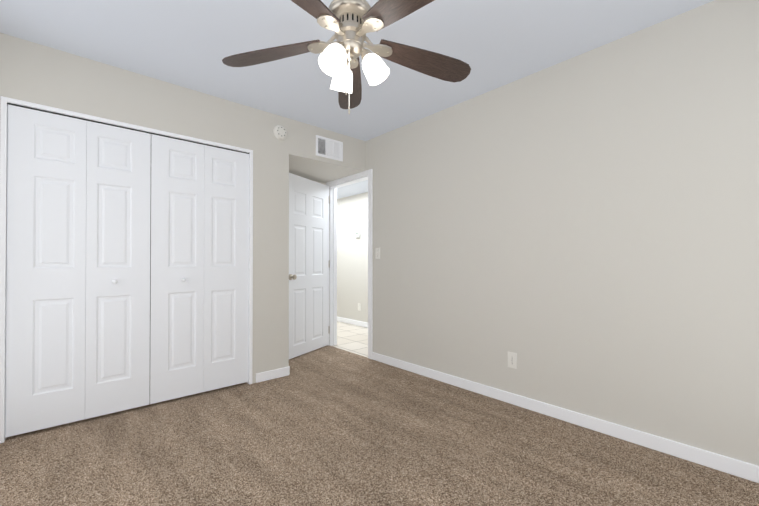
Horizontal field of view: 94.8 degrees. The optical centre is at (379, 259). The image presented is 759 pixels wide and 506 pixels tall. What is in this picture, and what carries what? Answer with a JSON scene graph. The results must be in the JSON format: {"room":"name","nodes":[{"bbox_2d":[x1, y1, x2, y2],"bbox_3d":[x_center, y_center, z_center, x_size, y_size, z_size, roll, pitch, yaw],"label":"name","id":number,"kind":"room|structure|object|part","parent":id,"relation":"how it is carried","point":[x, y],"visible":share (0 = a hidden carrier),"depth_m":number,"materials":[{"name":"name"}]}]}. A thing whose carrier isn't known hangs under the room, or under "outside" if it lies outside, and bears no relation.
{"room":"empty bedroom","nodes":[
{"label":"empty bedroom","id":0,"kind":"room"},
{"bbox_2d":[0,33,288,383],"bbox_3d":[-1.626,-0.100,2.595,2.020,2.420,0.100,0,-1,-42],"label":"wall","id":1,"kind":"structure","parent":0,"point":[33,72],"depth_m":2.76,"materials":[{"name":"grey paint"}]},
{"bbox_2d":[5,104,86,437],"bbox_3d":[-2.062,0.067,2.175,0.354,1.950,0.035,0,-1,-42],"label":"closet door leaf","id":2,"kind":"structure","parent":1,"relation":"in","point":[46,275],"depth_m":2.15,"materials":[{"name":"white wood"}]},
{"bbox_2d":[85,121,150,418],"bbox_3d":[-1.784,0.068,2.397,0.354,1.950,0.073,0,-1,-42],"label":"closet door leaf","id":3,"kind":"structure","parent":1,"relation":"in","point":[117,316],"depth_m":2.39,"materials":[{"name":"white wood"}]},
{"bbox_2d":[0,96,252,442],"bbox_3d":[-1.675,0.085,2.544,1.480,2.050,0.108,0,-1,-42],"label":"trim","id":4,"kind":"structure","parent":1,"relation":"attached to","point":[3,179],"depth_m":2.05,"materials":[{"name":"white wood"}]},
{"bbox_2d":[7,103,248,315],"bbox_3d":[-1.674,0.097,2.543,1.430,2.025,0.062,0,-1,-42],"label":"trim","id":5,"kind":"structure","parent":1,"relation":"attached to","point":[134,130],"depth_m":2.51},
{"bbox_2d":[150,134,203,403],"bbox_3d":[-1.517,0.070,2.636,0.354,1.950,0.073,0,-1,-42],"label":"closet door leaf","id":6,"kind":"structure","parent":1,"relation":"in","point":[177,285],"depth_m":2.63,"materials":[{"name":"white wood"}]},
{"bbox_2d":[203,145,248,391],"bbox_3d":[-1.264,0.072,2.888,0.354,1.950,0.035,0,-1,-42],"label":"closet door leaf","id":7,"kind":"structure","parent":1,"relation":"in","point":[226,262],"depth_m":2.87,"materials":[{"name":"white wood"}]},
{"bbox_2d":[256,367,288,382],"bbox_3d":[-0.951,1.029,3.115,0.310,0.080,0.013,0,-1,-42],"label":"baseboard","id":8,"kind":"structure","parent":1,"relation":"attached to","point":[271,374],"depth_m":3.10,"materials":[{"name":"white wood"}]},
{"bbox_2d":[273,125,286,139],"bbox_3d":[-0.894,-1.151,3.165,0.128,0.128,0.037,0,-1,-42],"label":"smoke detector","id":9,"kind":"object","parent":1,"relation":"attached to","point":[280,132],"visible":1,"depth_m":3.15,"materials":[{"name":"white plastic"}]},
{"bbox_2d":[289,119,365,182],"bbox_3d":[-0.756,-1.136,3.836,0.920,0.330,0.780,0,-1,-42],"label":"wall","id":10,"kind":"structure","parent":0,"point":[305,161],"depth_m":3.63,"materials":[{"name":"grey paint"}]},
{"bbox_2d":[316,135,342,161],"bbox_3d":[-0.504,-1.118,3.531,0.320,0.200,0.011,0,-1,-42],"label":"air vent","id":11,"kind":"object","parent":10,"relation":"in","point":[329,148],"visible":1,"depth_m":3.53,"materials":[{"name":"white metal"}]},
{"bbox_2d":[332,321,367,357],"bbox_3d":[0.414,1.131,4.108,1.210,0.101,6.550,0,-1,-42],"label":"floor","id":12,"kind":"structure","parent":0,"point":[352,338],"depth_m":4.77,"materials":[{"name":"beige tile"}]},
{"bbox_2d":[337,192,367,326],"bbox_3d":[0.861,-0.087,4.450,0.100,2.420,6.450,0,-1,-42],"label":"wall","id":13,"kind":"structure","parent":0,"point":[352,263],"depth_m":5.84,"materials":[{"name":"grey paint"}]},
{"bbox_2d":[337,317,367,327],"bbox_3d":[0.786,1.038,4.441,0.013,0.080,6.350,0,-1,-42],"label":"baseboard","id":14,"kind":"structure","parent":13,"relation":"attached to","point":[353,322],"depth_m":5.79,"materials":[{"name":"white wood"}]},
{"bbox_2d":[355,231,360,237],"bbox_3d":[-0.358,-0.407,5.721,0.026,0.116,0.116,0,-1,-42],"label":"thermostat","id":15,"kind":"object","parent":13,"relation":"attached to","point":[357,234],"visible":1,"depth_m":5.70,"materials":[{"name":"grey plastic"}]},
{"bbox_2d":[337,180,367,198],"bbox_3d":[0.451,-1.119,4.158,1.110,0.080,6.550,0,-1,-42],"label":"ceiling","id":16,"kind":"structure","parent":0,"point":[353,189],"depth_m":5.36,"materials":[{"name":"white paint"}]},
{"bbox_2d":[0,0,713,140],"bbox_3d":[-0.393,-1.355,1.916,3.140,0.080,4.330,0,-1,-42],"label":"ceiling","id":17,"kind":"structure","parent":0,"point":[192,44],"depth_m":2.10,"materials":[{"name":"white paint"}]},
{"bbox_2d":[222,0,470,113],"bbox_3d":[-0.103,-0.988,1.603,1.289,0.659,1.237,0,-1,-42],"label":"ceiling fan","id":18,"kind":"object","parent":17,"relation":"hanging from","point":[351,23],"visible":1,"depth_m":1.65,"materials":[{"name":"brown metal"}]},
{"bbox_3d":[-0.159,-0.891,1.643,0.328,0.134,0.331,0,-1,-42],"label":"lamp shade","id":19,"kind":"part","parent":18,"relation":"part of","materials":[{"name":"white glass"}]},
{"bbox_2d":[0,345,758,505],"bbox_3d":[-0.430,1.112,1.865,3.040,0.105,4.330,0,-1,-42],"label":"floor carpet","id":20,"kind":"object","parent":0,"point":[327,425],"visible":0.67,"depth_m":1.88,"materials":[{"name":"brown carpet"}]},
{"bbox_2d":[329,0,758,465],"bbox_3d":[0.034,-0.092,3.710,0.100,2.420,6.450,0,-1,-42],"label":"wall","id":21,"kind":"structure","parent":0,"point":[579,233],"depth_m":2.15,"materials":[{"name":"grey paint"}]},
{"bbox_2d":[289,173,329,358],"bbox_3d":[-0.801,0.074,3.998,0.744,1.977,0.366,0,-1,-42],"label":"door","id":22,"kind":"structure","parent":21,"relation":"in","point":[309,267],"depth_m":3.99,"materials":[{"name":"white wood"}]},
{"bbox_2d":[326,169,372,358],"bbox_3d":[-0.333,0.076,4.119,0.130,2.090,0.890,0,-1,-42],"label":"door frame","id":23,"kind":"structure","parent":21,"relation":"attached to","point":[367,175],"depth_m":4.26,"materials":[{"name":"white wood"}]},
{"bbox_2d":[375,248,379,258],"bbox_3d":[-0.023,-0.062,3.684,0.019,0.115,0.070,0,-1,-42],"label":"light switch","id":24,"kind":"object","parent":21,"relation":"attached to","point":[377,253],"visible":1,"depth_m":3.69,"materials":[{"name":"white plastic"}]},
{"bbox_2d":[508,352,516,368],"bbox_3d":[0.976,0.744,2.569,0.007,0.115,0.070,0,-1,-42],"label":"electrical outlet","id":25,"kind":"object","parent":21,"relation":"attached to","point":[512,359],"visible":1,"depth_m":2.57,"materials":[{"name":"white plastic"}]},
{"bbox_2d":[372,352,758,482],"bbox_3d":[0.998,1.024,2.538,0.013,0.080,3.230,0,-1,-42],"label":"baseboard","id":26,"kind":"structure","parent":21,"relation":"attached to","point":[735,467],"depth_m":2.13,"materials":[{"name":"white wood"}]}
]}

